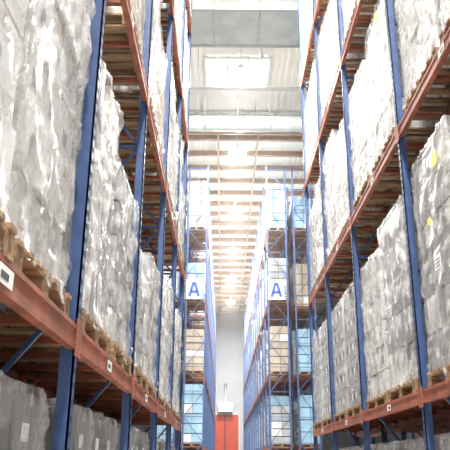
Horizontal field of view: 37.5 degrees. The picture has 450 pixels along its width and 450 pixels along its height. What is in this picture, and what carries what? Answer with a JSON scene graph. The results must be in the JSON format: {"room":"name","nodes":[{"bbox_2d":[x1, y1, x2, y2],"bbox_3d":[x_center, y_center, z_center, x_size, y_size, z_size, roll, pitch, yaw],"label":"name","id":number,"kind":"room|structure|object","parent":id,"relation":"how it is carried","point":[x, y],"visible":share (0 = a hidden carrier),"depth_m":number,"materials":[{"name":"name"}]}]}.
{"room":"warehouse","nodes":[
{"label":"warehouse","id":0,"kind":"room"},
{"bbox_2d":[115,315,351,449],"bbox_3d":[0.855,18.851,74.090,26.000,18.200,0.240,0,-20,0],"label":"wall","id":1,"kind":"structure","parent":0,"point":[229,328],"depth_m":74.84,"materials":[{"name":"paint"}]},
{"bbox_2d":[218,383,232,412],"bbox_3d":[0.053,19.126,73.280,1.600,3.080,1.088,0,-20,0],"label":"heater","id":2,"kind":"object","parent":1,"relation":"attached to","point":[225,407],"visible":1,"depth_m":72.50,"materials":[{"name":"white paint"}]},
{"bbox_2d":[215,413,239,449],"bbox_3d":[-0.010,24.040,71.991,3.250,7.000,0.150,0,-20,0],"label":"door","id":3,"kind":"structure","parent":1,"relation":"in","point":[227,425],"depth_m":72.47,"materials":[{"name":"red paint"}]},
{"bbox_2d":[180,47,337,312],"bbox_3d":[1.032,-4.146,37.663,26.000,0.250,84.000,0,-20,0],"label":"ceiling","id":4,"kind":"structure","parent":0,"point":[285,62],"depth_m":36.38,"materials":[{"name":"paint"}]},
{"bbox_2d":[226,296,234,303],"bbox_3d":[0.565,7.160,66.538,0.920,1.340,0.920,0,-20,0],"label":"lamp","id":5,"kind":"object","parent":4,"relation":"hanging from","point":[230,301],"visible":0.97,"depth_m":66.21,"materials":[{"name":"white paint"}]},
{"bbox_2d":[226,274,236,281],"bbox_3d":[0.587,4.267,58.545,0.920,1.340,0.920,0,-20,0],"label":"lamp","id":6,"kind":"object","parent":4,"relation":"hanging from","point":[231,278],"visible":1,"depth_m":58.29,"materials":[{"name":"white paint"}]},
{"bbox_2d":[227,244,238,252],"bbox_3d":[0.609,1.373,50.553,0.920,1.340,0.920,0,-20,0],"label":"lamp","id":7,"kind":"object","parent":4,"relation":"hanging from","point":[232,249],"visible":0.96,"depth_m":50.14,"materials":[{"name":"white paint"}]},
{"bbox_2d":[214,282,252,291],"bbox_3d":[0.957,5.561,62.119,25.900,1.345,0.140,0,-20,0],"label":"girder","id":8,"kind":"object","parent":4,"relation":"attached to","point":[214,282],"visible":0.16,"depth_m":62.02,"materials":[{"name":"white metal"}]},
{"bbox_2d":[228,202,241,212],"bbox_3d":[0.632,-1.520,42.560,0.920,1.340,0.920,0,-20,0],"label":"lamp","id":9,"kind":"object","parent":4,"relation":"hanging from","point":[234,209],"visible":1,"depth_m":42.23,"materials":[{"name":"white paint"}]},
{"bbox_2d":[211,222,259,234],"bbox_3d":[1.000,0.047,46.886,25.900,1.345,0.140,0,-20,0],"label":"girder","id":10,"kind":"object","parent":4,"relation":"attached to","point":[221,223],"visible":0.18,"depth_m":46.78,"materials":[{"name":"white metal"}]},
{"bbox_2d":[204,56,270,86],"bbox_3d":[0.552,-6.793,29.793,2.900,0.125,2.600,0,-20,0],"label":"skylight panel","id":11,"kind":"object","parent":4,"relation":"attached to","point":[218,69],"visible":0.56,"depth_m":29.49,"materials":[{"name":"translucent plastic"},{"name":"glass"}]},
{"bbox_2d":[229,134,245,157],"bbox_3d":[0.653,-4.311,34.850,0.920,1.340,0.920,0,-20,0],"label":"lamp","id":12,"kind":"object","parent":4,"relation":"hanging from","point":[236,152],"visible":0.96,"depth_m":34.58,"materials":[{"name":"white paint"}]},
{"bbox_2d":[230,63,251,81],"bbox_3d":[0.673,-6.829,27.892,0.920,1.340,0.920,0,-20,0],"label":"lamp","id":13,"kind":"object","parent":4,"relation":"hanging from","point":[240,74],"visible":1,"depth_m":27.59,"materials":[{"name":"white paint"}]},
{"bbox_2d":[186,0,301,47],"bbox_3d":[1.061,-7.908,24.029,25.900,1.945,2.200,0,-20,0],"label":"ceiling beam","id":14,"kind":"structure","parent":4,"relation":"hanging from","point":[215,23],"depth_m":23.49,"materials":[{"name":"metal"}]},
{"bbox_2d":[189,111,300,115],"bbox_3d":[1.039,-5.119,32.910,25.900,1.145,0.140,0,-20,0],"label":"girder","id":15,"kind":"object","parent":4,"relation":"attached to","point":[272,113],"visible":0.1,"depth_m":33.03,"materials":[{"name":"metal"}]},
{"bbox_2d":[189,94,301,132],"bbox_3d":[1.041,-5.303,31.169,25.900,1.985,0.780,0,-20,0],"label":"ventilation duct","id":16,"kind":"object","parent":4,"relation":"hanging from","point":[205,123],"visible":0.23,"depth_m":30.66,"materials":[{"name":"metal"}]},
{"bbox_2d":[189,105,301,134],"bbox_3d":[1.040,-5.126,32.275,25.900,1.565,0.140,0,-20,0],"label":"pipe","id":17,"kind":"object","parent":4,"relation":"hanging from","point":[190,132],"visible":0.18,"depth_m":31.98,"materials":[{"name":"white metal"}]},
{"bbox_2d":[190,47,311,90],"bbox_3d":[1.050,-6.549,27.153,25.900,2.375,0.160,0,-20,0],"label":"pipe","id":18,"kind":"object","parent":4,"relation":"hanging from","point":[206,88],"visible":0.26,"depth_m":26.71,"materials":[{"name":"metal"}]},
{"bbox_2d":[351,432,449,449],"bbox_3d":[14.065,4.629,34.523,0.200,18.200,84.000,0,-20,0],"label":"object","id":19,"kind":"structure","parent":0,"point":[390,437],"depth_m":54.46,"materials":[{"name":"paint"}]},
{"bbox_3d":[0.899,13.179,31.391,26.000,0.200,84.000,0,-20,0],"label":"floor","id":20,"kind":"structure","parent":0,"visible":0},
{"bbox_2d":[0,383,42,449],"bbox_3d":[-1.478,1.672,2.863,1.175,1.983,1.082,0,-20,0],"label":"load","id":21,"kind":"object","parent":20,"relation":"on","point":[20,412],"visible":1,"depth_m":3.20,"materials":[{"name":"grey plastic"}]},
{"bbox_2d":[39,406,90,449],"bbox_3d":[-1.482,2.138,4.151,1.175,1.983,1.082,0,-20,0],"label":"load","id":22,"kind":"object","parent":20,"relation":"on","point":[80,429],"visible":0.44,"depth_m":4.38,"materials":[{"name":"grey plastic"}]},
{"bbox_2d":[43,387,92,418],"bbox_3d":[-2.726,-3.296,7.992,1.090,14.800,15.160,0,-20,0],"label":"load","id":23,"kind":"object","parent":20,"relation":"on","point":[45,403],"visible":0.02,"depth_m":8.37,"materials":[{"name":"grey plastic"}]},
{"bbox_2d":[0,0,191,449],"bbox_3d":[-1.376,-3.286,7.992,1.090,14.800,15.160,0,-20,0],"label":"rack","id":24,"kind":"object","parent":20,"relation":"on","point":[135,406],"visible":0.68,"depth_m":6.32,"materials":[{"name":"blue metal"}]},
{"bbox_2d":[0,0,36,262],"bbox_3d":[-1.393,-1.153,2.634,1.190,2.473,1.145,0,-20,0],"label":"load","id":25,"kind":"object","parent":24,"relation":"on","point":[13,16],"visible":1,"depth_m":2.79,"materials":[{"name":"grey plastic"}]},
{"bbox_2d":[0,0,95,316],"bbox_3d":[-1.429,-0.757,3.750,1.174,2.452,1.115,0,-20,0],"label":"load","id":26,"kind":"object","parent":24,"relation":"on","point":[44,109],"visible":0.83,"depth_m":3.53,"materials":[{"name":"grey plastic"}]},
{"bbox_2d":[0,48,119,355],"bbox_3d":[-1.423,-0.136,4.981,1.174,2.145,1.133,0,-20,0],"label":"load","id":27,"kind":"object","parent":24,"relation":"on","point":[97,276],"visible":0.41,"depth_m":4.89,"materials":[{"name":"grey plastic"}]},
{"bbox_2d":[0,169,138,376],"bbox_3d":[-1.411,0.431,6.031,1.174,1.733,1.106,0,-20,0],"label":"load","id":28,"kind":"object","parent":24,"relation":"on","point":[120,245],"visible":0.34,"depth_m":5.84,"materials":[{"name":"grey plastic"}]},
{"bbox_2d":[34,259,147,390],"bbox_3d":[-1.417,1.060,7.274,1.186,1.472,1.118,0,-20,0],"label":"load","id":29,"kind":"object","parent":24,"relation":"on","point":[141,379],"visible":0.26,"depth_m":7.20,"materials":[{"name":"grey plastic"}]},
{"bbox_2d":[86,0,145,85],"bbox_3d":[-1.409,-2.642,7.135,1.179,2.005,1.095,0,-20,0],"label":"load","id":30,"kind":"object","parent":24,"relation":"on","point":[119,61],"visible":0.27,"depth_m":6.84,"materials":[{"name":"brown wood"}]},
{"bbox_2d":[74,254,160,400],"bbox_3d":[-1.425,1.310,8.460,1.174,1.733,1.106,0,-20,0],"label":"load","id":31,"kind":"object","parent":24,"relation":"on","point":[149,276],"visible":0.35,"depth_m":8.26,"materials":[{"name":"grey plastic"}]},
{"bbox_2d":[87,285,166,408],"bbox_3d":[-1.436,1.772,9.737,1.174,1.733,1.106,0,-20,0],"label":"load","id":32,"kind":"object","parent":24,"relation":"on","point":[163,324],"visible":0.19,"depth_m":9.88,"materials":[{"name":"grey plastic"}]},
{"bbox_2d":[104,0,161,142],"bbox_3d":[-1.405,-2.384,8.510,1.174,2.452,1.115,0,-20,0],"label":"load","id":33,"kind":"object","parent":24,"relation":"on","point":[124,96],"visible":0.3,"depth_m":8.17,"materials":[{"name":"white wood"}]},
{"bbox_2d":[113,29,164,175],"bbox_3d":[-1.419,-1.762,9.567,1.179,2.005,1.095,0,-20,0],"label":"load","id":34,"kind":"object","parent":24,"relation":"on","point":[130,166],"visible":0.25,"depth_m":9.41,"materials":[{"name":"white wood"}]},
{"bbox_2d":[122,53,176,213],"bbox_3d":[-1.403,-1.505,10.938,1.174,2.452,1.115,0,-20,0],"label":"load","id":35,"kind":"object","parent":24,"relation":"on","point":[150,186],"visible":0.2,"depth_m":10.72,"materials":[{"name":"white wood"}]},
{"bbox_2d":[132,114,178,232],"bbox_3d":[-1.403,-0.954,11.974,1.174,2.145,1.133,0,-20,0],"label":"load","id":36,"kind":"object","parent":24,"relation":"on","point":[145,216],"visible":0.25,"depth_m":11.70,"materials":[{"name":"white plastic"}]},
{"bbox_2d":[140,126,182,256],"bbox_3d":[-1.418,-0.671,13.219,1.190,2.473,1.145,0,-20,0],"label":"load","id":37,"kind":"object","parent":24,"relation":"on","point":[168,239],"visible":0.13,"depth_m":12.85,"materials":[{"name":"white plastic"}]},
{"bbox_2d":[141,184,185,271],"bbox_3d":[-1.419,0.016,14.139,1.174,1.733,1.106,0,-20,0],"label":"load","id":38,"kind":"object","parent":24,"relation":"on","point":[181,204],"visible":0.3,"depth_m":13.93,"materials":[{"name":"white plastic"}]},
{"bbox_2d":[156,277,172,412],"bbox_3d":[-1.438,2.003,10.890,1.174,2.145,1.133,0,-20,0],"label":"load","id":39,"kind":"object","parent":24,"relation":"on","point":[168,316],"visible":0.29,"depth_m":10.82,"materials":[{"name":"grey plastic"}]},
{"bbox_2d":[158,0,177,51],"bbox_3d":[-1.400,-4.473,11.996,1.174,2.452,1.115,0,-20,0],"label":"load","id":40,"kind":"object","parent":24,"relation":"on","point":[163,7],"visible":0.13,"depth_m":11.56,"materials":[{"name":"brown wood"}]},
{"bbox_2d":[161,0,183,86],"bbox_3d":[-1.399,-4.067,13.091,1.190,2.473,1.145,0,-20,0],"label":"load","id":41,"kind":"object","parent":24,"relation":"on","point":[179,9],"visible":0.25,"depth_m":12.87,"materials":[{"name":"white plastic"}]},
{"bbox_2d":[172,323,178,418],"bbox_3d":[-1.429,2.605,12.036,1.174,1.733,1.106,0,-20,0],"label":"load","id":42,"kind":"object","parent":24,"relation":"on","point":[174,411],"visible":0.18,"depth_m":12.25,"materials":[{"name":"grey plastic"}]},
{"bbox_2d":[173,309,181,422],"bbox_3d":[-1.439,2.809,13.115,1.174,2.145,1.133,0,-20,0],"label":"load","id":43,"kind":"object","parent":24,"relation":"on","point":[177,319],"visible":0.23,"depth_m":13.13,"materials":[{"name":"grey plastic"}]},
{"bbox_2d":[173,4,186,117],"bbox_3d":[-1.385,-3.644,14.284,1.174,2.452,1.115,0,-20,0],"label":"load","id":44,"kind":"object","parent":24,"relation":"on","point":[184,64],"visible":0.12,"depth_m":14.18,"materials":[{"name":"white plastic"}]},
{"bbox_2d":[175,31,188,140],"bbox_3d":[-1.409,-3.262,15.317,1.190,2.473,1.145,0,-20,0],"label":"load","id":45,"kind":"object","parent":24,"relation":"on","point":[186,44],"visible":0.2,"depth_m":15.31,"materials":[{"name":"white plastic"}]},
{"bbox_2d":[185,0,191,27],"bbox_3d":[-1.373,-6.222,16.394,1.190,2.473,1.145,0,-20,0],"label":"load","id":46,"kind":"object","parent":24,"relation":"on","point":[186,11],"visible":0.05,"depth_m":16.17,"materials":[{"name":"white plastic"}]},
{"bbox_2d":[88,419,114,449],"bbox_3d":[-1.485,2.540,5.261,1.175,1.983,1.082,0,-20,0],"label":"load","id":47,"kind":"object","parent":20,"relation":"on","point":[101,434],"visible":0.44,"depth_m":5.42,"materials":[{"name":"grey plastic"}]},
{"bbox_2d":[114,428,134,449],"bbox_3d":[-1.490,3.012,6.565,1.175,1.983,1.082,0,-20,0],"label":"load","id":48,"kind":"object","parent":20,"relation":"on","point":[117,430],"visible":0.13,"depth_m":6.43,"materials":[{"name":"grey plastic"}]},
{"bbox_2d":[134,433,145,449],"bbox_3d":[-1.492,3.419,7.690,1.175,1.983,1.082,0,-20,0],"label":"load","id":49,"kind":"object","parent":20,"relation":"on","point":[140,440],"visible":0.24,"depth_m":7.95,"materials":[{"name":"grey plastic"}]},
{"bbox_2d":[146,438,149,449],"bbox_3d":[-1.496,3.886,8.978,1.175,1.983,1.082,0,-20,0],"label":"load","id":50,"kind":"object","parent":20,"relation":"on","point":[147,439],"visible":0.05,"depth_m":8.83,"materials":[{"name":"grey plastic"}]},
{"bbox_2d":[156,441,162,449],"bbox_3d":[-1.499,4.282,10.072,1.175,1.983,1.082,0,-20,0],"label":"load","id":51,"kind":"object","parent":20,"relation":"on","point":[159,446],"visible":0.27,"depth_m":10.35,"materials":[{"name":"grey plastic"}]},
{"bbox_2d":[161,166,191,449],"bbox_3d":[-2.841,11.638,51.746,1.090,16.500,41.410,0,-20,0],"label":"rack","id":52,"kind":"object","parent":20,"relation":"on","point":[178,273],"visible":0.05,"depth_m":36.31,"materials":[{"name":"blue metal"}]},
{"bbox_2d":[157,399,181,447],"bbox_3d":[-2.948,15.850,50.221,1.020,2.800,40.983,0,-20,0],"label":"goods","id":53,"kind":"object","parent":52,"relation":"on","point":[162,438],"visible":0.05,"depth_m":30.75,"materials":[{"name":"blue plastic"}]},
{"bbox_2d":[163,266,184,332],"bbox_3d":[-2.899,9.491,52.523,1.020,2.726,40.983,0,-20,0],"label":"goods","id":54,"kind":"object","parent":52,"relation":"on","point":[170,267],"visible":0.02,"depth_m":33.28,"materials":[{"name":"white plastic"}]},
{"bbox_2d":[181,342,182,390],"bbox_3d":[-2.922,12.510,50.748,1.020,2.838,39.700,0,-20,0],"label":"goods","id":55,"kind":"object","parent":52,"relation":"on","point":[182,342],"visible":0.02,"depth_m":37.49,"materials":[{"name":"brown wood"}]},
{"bbox_2d":[181,166,215,449],"bbox_3d":[-1.491,11.648,51.746,1.090,16.500,41.410,0,-20,0],"label":"rack","id":56,"kind":"object","parent":20,"relation":"on","point":[209,382],"visible":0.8,"depth_m":35.48,"materials":[{"name":"blue metal"}]},
{"bbox_2d":[180,384,202,446],"bbox_3d":[-1.598,15.848,50.226,1.020,2.826,40.983,0,-20,0],"label":"goods","id":57,"kind":"object","parent":56,"relation":"on","point":[192,391],"visible":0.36,"depth_m":31.08,"materials":[{"name":"blue plastic"}]},
{"bbox_2d":[182,329,203,382],"bbox_3d":[-1.574,12.742,51.350,1.020,2.833,40.983,0,-20,0],"label":"goods","id":58,"kind":"object","parent":56,"relation":"on","point":[191,334],"visible":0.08,"depth_m":32.06,"materials":[{"name":"beige cardboard"}]},
{"bbox_2d":[186,279,201,298],"bbox_3d":[-1.524,3.178,32.755,0.780,1.000,0.110,0,-20,0],"label":"letter sign","id":59,"kind":"object","parent":56,"relation":"attached to","point":[193,286],"visible":1,"depth_m":32.71,"materials":[{"name":"metal"}]},
{"bbox_2d":[184,263,205,328],"bbox_3d":[-1.549,9.453,52.541,1.020,2.828,40.983,0,-20,0],"label":"goods","id":60,"kind":"object","parent":56,"relation":"on","point":[199,267],"visible":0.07,"depth_m":33.41,"materials":[{"name":"white cardboard"}]},
{"bbox_2d":[186,181,206,262],"bbox_3d":[-1.521,5.890,53.830,1.020,2.806,40.983,0,-20,0],"label":"goods","id":61,"kind":"object","parent":56,"relation":"on","point":[196,207],"visible":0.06,"depth_m":34.71,"materials":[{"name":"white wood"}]},
{"bbox_2d":[243,166,292,449],"bbox_3d":[2.555,11.680,51.746,1.090,16.500,41.410,0,-20,0],"label":"rack","id":62,"kind":"object","parent":20,"relation":"on","point":[250,404],"visible":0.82,"depth_m":38.88,"materials":[{"name":"blue metal"}]},
{"bbox_2d":[246,191,287,325],"bbox_3d":[2.674,5.941,53.824,1.020,2.767,40.983,0,-20,0],"label":"goods","id":63,"kind":"object","parent":62,"relation":"on","point":[279,215],"visible":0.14,"depth_m":34.77,"materials":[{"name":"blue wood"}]},
{"bbox_2d":[251,258,289,367],"bbox_3d":[2.647,9.489,52.539,1.020,2.820,40.983,0,-20,0],"label":"goods","id":64,"kind":"object","parent":62,"relation":"on","point":[276,271],"visible":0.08,"depth_m":33.60,"materials":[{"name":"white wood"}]},
{"bbox_2d":[251,326,290,403],"bbox_3d":[2.622,12.775,51.350,1.020,2.831,40.983,0,-20,0],"label":"goods","id":65,"kind":"object","parent":62,"relation":"on","point":[278,366],"visible":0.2,"depth_m":32.20,"materials":[{"name":"beige cardboard"}]},
{"bbox_2d":[250,395,292,449],"bbox_3d":[2.598,15.883,50.225,1.020,2.819,40.983,0,-20,0],"label":"goods","id":66,"kind":"object","parent":62,"relation":"on","point":[279,417],"visible":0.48,"depth_m":31.11,"materials":[{"name":"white plastic"}]},
{"bbox_2d":[268,280,283,299],"bbox_3d":[2.535,3.209,32.755,0.780,1.000,0.110,0,-20,0],"label":"letter sign","id":67,"kind":"object","parent":62,"relation":"attached to","point":[275,287],"visible":1,"depth_m":32.70,"materials":[{"name":"metal"}]},
{"bbox_2d":[279,166,321,449],"bbox_3d":[3.905,11.690,51.746,1.090,16.500,41.410,0,-20,0],"label":"rack","id":68,"kind":"object","parent":20,"relation":"on","point":[297,394],"visible":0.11,"depth_m":34.24,"materials":[{"name":"blue metal"}]},
{"bbox_2d":[280,264,312,329],"bbox_3d":[3.995,9.709,53.146,1.020,2.840,39.700,0,-20,0],"label":"goods","id":69,"kind":"object","parent":68,"relation":"on","point":[301,269],"visible":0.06,"depth_m":34.68,"materials":[{"name":"brown cardboard"}]},
{"bbox_2d":[282,198,310,266],"bbox_3d":[4.024,5.959,53.821,1.020,2.750,40.983,0,-20,0],"label":"goods","id":70,"kind":"object","parent":68,"relation":"on","point":[299,224],"visible":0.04,"depth_m":34.70,"materials":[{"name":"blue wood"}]},
{"bbox_2d":[278,329,315,394],"bbox_3d":[3.972,12.789,51.349,1.020,2.822,40.983,0,-20,0],"label":"goods","id":71,"kind":"object","parent":68,"relation":"on","point":[304,360],"visible":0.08,"depth_m":32.19,"materials":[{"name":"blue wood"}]},
{"bbox_2d":[291,395,322,447],"bbox_3d":[3.948,15.894,50.224,1.020,2.818,40.983,0,-20,0],"label":"goods","id":72,"kind":"object","parent":68,"relation":"on","point":[306,424],"visible":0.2,"depth_m":31.05,"materials":[{"name":"blue plastic"}]},
{"bbox_2d":[298,0,449,449],"bbox_3d":[2.669,-3.051,8.556,1.090,14.800,18.760,0,-20,0],"label":"rack","id":73,"kind":"object","parent":20,"relation":"on","point":[392,415],"visible":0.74,"depth_m":10.62,"materials":[{"name":"blue metal"}]},
{"bbox_2d":[300,0,319,80],"bbox_3d":[2.716,-5.483,18.551,1.179,2.538,1.326,0,-20,0],"label":"load","id":74,"kind":"object","parent":73,"relation":"on","point":[304,7],"visible":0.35,"depth_m":18.41,"materials":[{"name":"white plastic"}]},
{"bbox_2d":[304,87,325,182],"bbox_3d":[2.682,-2.354,17.412,1.152,2.195,1.356,0,-20,2],"label":"load","id":75,"kind":"object","parent":73,"relation":"on","point":[315,174],"visible":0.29,"depth_m":17.33,"materials":[{"name":"white plastic"}]},
{"bbox_2d":[307,0,325,52],"bbox_3d":[2.711,-5.764,17.228,1.173,2.205,1.300,0,-20,0],"label":"load","id":76,"kind":"object","parent":73,"relation":"on","point":[309,2],"visible":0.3,"depth_m":17.19,"materials":[{"name":"white plastic"}]},
{"bbox_2d":[313,330,324,429],"bbox_3d":[2.626,3.577,15.271,1.173,2.205,1.300,0,-20,0],"label":"load","id":77,"kind":"object","parent":73,"relation":"on","point":[317,347],"visible":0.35,"depth_m":15.18,"materials":[{"name":"grey plastic"}]},
{"bbox_2d":[311,52,331,161],"bbox_3d":[2.691,-2.894,16.189,1.177,2.410,1.314,0,-20,0],"label":"load","id":78,"kind":"object","parent":73,"relation":"on","point":[326,136],"visible":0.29,"depth_m":16.21,"materials":[{"name":"white plastic"}]},
{"bbox_2d":[316,0,330,15],"bbox_3d":[2.725,-6.005,15.687,1.176,1.598,1.313,0,-20,0],"label":"load","id":79,"kind":"object","parent":73,"relation":"on","point":[324,3],"visible":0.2,"depth_m":15.84,"materials":[{"name":"brown wood"}]},
{"bbox_2d":[321,318,337,426],"bbox_3d":[2.640,3.121,14.011,1.173,2.205,1.300,0,-20,0],"label":"load","id":80,"kind":"object","parent":73,"relation":"on","point":[324,338],"visible":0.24,"depth_m":14.07,"materials":[{"name":"grey plastic"}]},
{"bbox_2d":[309,201,353,295],"bbox_3d":[2.669,0.616,16.343,1.173,2.205,1.300,0,-20,0],"label":"load","id":81,"kind":"object","parent":73,"relation":"on","point":[314,254],"visible":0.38,"depth_m":16.17,"materials":[{"name":"white plastic"}]},
{"bbox_2d":[320,13,350,132],"bbox_3d":[2.695,-3.414,14.753,1.177,2.410,1.314,0,-20,0],"label":"load","id":82,"kind":"object","parent":73,"relation":"on","point":[334,120],"visible":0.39,"depth_m":14.54,"materials":[{"name":"white plastic"}]},
{"bbox_2d":[313,178,367,284],"bbox_3d":[2.668,0.057,15.119,1.174,2.383,1.329,0,-20,0],"label":"load","id":83,"kind":"object","parent":73,"relation":"on","point":[318,212],"visible":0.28,"depth_m":15.01,"materials":[{"name":"white plastic"}]},
{"bbox_2d":[332,300,350,421],"bbox_3d":[2.655,2.602,12.576,1.173,2.205,1.300,0,-20,0],"label":"load","id":84,"kind":"object","parent":73,"relation":"on","point":[342,386],"visible":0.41,"depth_m":12.41,"materials":[{"name":"grey plastic"}]},
{"bbox_2d":[327,0,369,99],"bbox_3d":[2.716,-3.804,13.405,1.152,2.195,1.356,0,-20,2],"label":"load","id":85,"kind":"object","parent":73,"relation":"on","point":[353,60],"visible":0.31,"depth_m":13.23,"materials":[{"name":"white plastic"}]},
{"bbox_2d":[323,129,380,266],"bbox_3d":[2.677,-0.544,13.712,1.176,2.611,1.344,0,-20,0],"label":"load","id":86,"kind":"object","parent":73,"relation":"on","point":[333,228],"visible":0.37,"depth_m":13.51,"materials":[{"name":"white plastic"}]},
{"bbox_2d":[343,281,370,417],"bbox_3d":[2.648,2.123,11.253,1.173,2.205,1.300,0,-20,0],"label":"load","id":87,"kind":"object","parent":73,"relation":"on","point":[349,299],"visible":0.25,"depth_m":11.19,"materials":[{"name":"grey plastic"}]},
{"bbox_2d":[341,0,380,52],"bbox_3d":[2.700,-4.548,11.905,1.176,2.611,1.344,0,-20,0],"label":"load","id":88,"kind":"object","parent":73,"relation":"on","point":[362,31],"visible":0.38,"depth_m":11.60,"materials":[{"name":"brown wood"}]},
{"bbox_2d":[334,112,392,245],"bbox_3d":[2.693,-0.843,12.332,1.152,2.195,1.356,0,-20,2],"label":"load","id":89,"kind":"object","parent":73,"relation":"on","point":[342,184],"visible":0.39,"depth_m":12.20,"materials":[{"name":"white plastic"}]},
{"bbox_2d":[348,59,415,214],"bbox_3d":[2.678,-1.408,10.772,1.152,2.195,1.356,0,-20,2],"label":"load","id":90,"kind":"object","parent":73,"relation":"on","point":[362,136],"visible":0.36,"depth_m":10.50,"materials":[{"name":"white plastic"}]},
{"bbox_2d":[361,248,449,410],"bbox_3d":[2.676,1.554,9.699,1.152,2.195,1.356,0,-20,2],"label":"load","id":91,"kind":"object","parent":73,"relation":"on","point":[375,320],"visible":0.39,"depth_m":9.54,"materials":[{"name":"white plastic"}]},
{"bbox_2d":[368,0,444,178],"bbox_3d":[2.686,-1.998,9.412,1.177,2.410,1.314,0,-20,0],"label":"load","id":92,"kind":"object","parent":73,"relation":"on","point":[382,104],"visible":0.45,"depth_m":9.20,"materials":[{"name":"white plastic"}]},
{"bbox_2d":[377,196,446,401],"bbox_3d":[2.647,0.955,8.345,1.174,2.383,1.329,0,-20,0],"label":"load","id":93,"kind":"object","parent":73,"relation":"on","point":[398,312],"visible":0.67,"depth_m":8.16,"materials":[{"name":"white plastic"}]},
{"bbox_2d":[395,0,449,120],"bbox_3d":[2.701,-2.675,7.824,1.176,2.611,1.344,0,-20,0],"label":"load","id":94,"kind":"object","parent":73,"relation":"on","point":[420,26],"visible":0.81,"depth_m":7.62,"materials":[{"name":"white plastic"}]},
{"bbox_2d":[413,115,449,386],"bbox_3d":[2.666,0.294,6.747,1.179,2.538,1.326,0,-20,0],"label":"load","id":95,"kind":"object","parent":73,"relation":"on","point":[431,177],"visible":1,"depth_m":6.79,"materials":[{"name":"white plastic"}]},
{"bbox_2d":[438,0,449,43],"bbox_3d":[2.697,-3.178,6.434,1.176,2.611,1.344,0,-20,0],"label":"load","id":96,"kind":"object","parent":73,"relation":"on","point":[446,3],"visible":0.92,"depth_m":6.56,"materials":[{"name":"white plastic"}]},
{"bbox_2d":[376,445,401,449],"bbox_3d":[2.680,3.905,8.843,1.178,1.916,1.310,0,-20,0],"label":"load","id":97,"kind":"object","parent":20,"relation":"on","point":[390,447],"visible":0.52,"depth_m":8.81,"materials":[{"name":"grey plastic"}]},
{"bbox_2d":[371,419,449,447],"bbox_3d":[4.019,-3.040,8.556,1.090,14.800,18.760,0,-20,0],"label":"rack","id":98,"kind":"object","parent":20,"relation":"on","point":[443,426],"visible":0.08,"depth_m":13.26,"materials":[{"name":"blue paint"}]},
{"bbox_2d":[402,441,443,449],"bbox_3d":[2.684,3.403,7.458,1.178,1.916,1.310,0,-20,0],"label":"load","id":99,"kind":"object","parent":20,"relation":"on","point":[439,445],"visible":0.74,"depth_m":7.51,"materials":[{"name":"grey plastic"}]},
{"bbox_2d":[443,438,449,449],"bbox_3d":[2.688,2.815,5.833,1.178,1.916,1.310,0,-20,0],"label":"load","id":100,"kind":"object","parent":20,"relation":"on","point":[446,441],"visible":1,"depth_m":6.60,"materials":[{"name":"grey plastic"}]}
]}

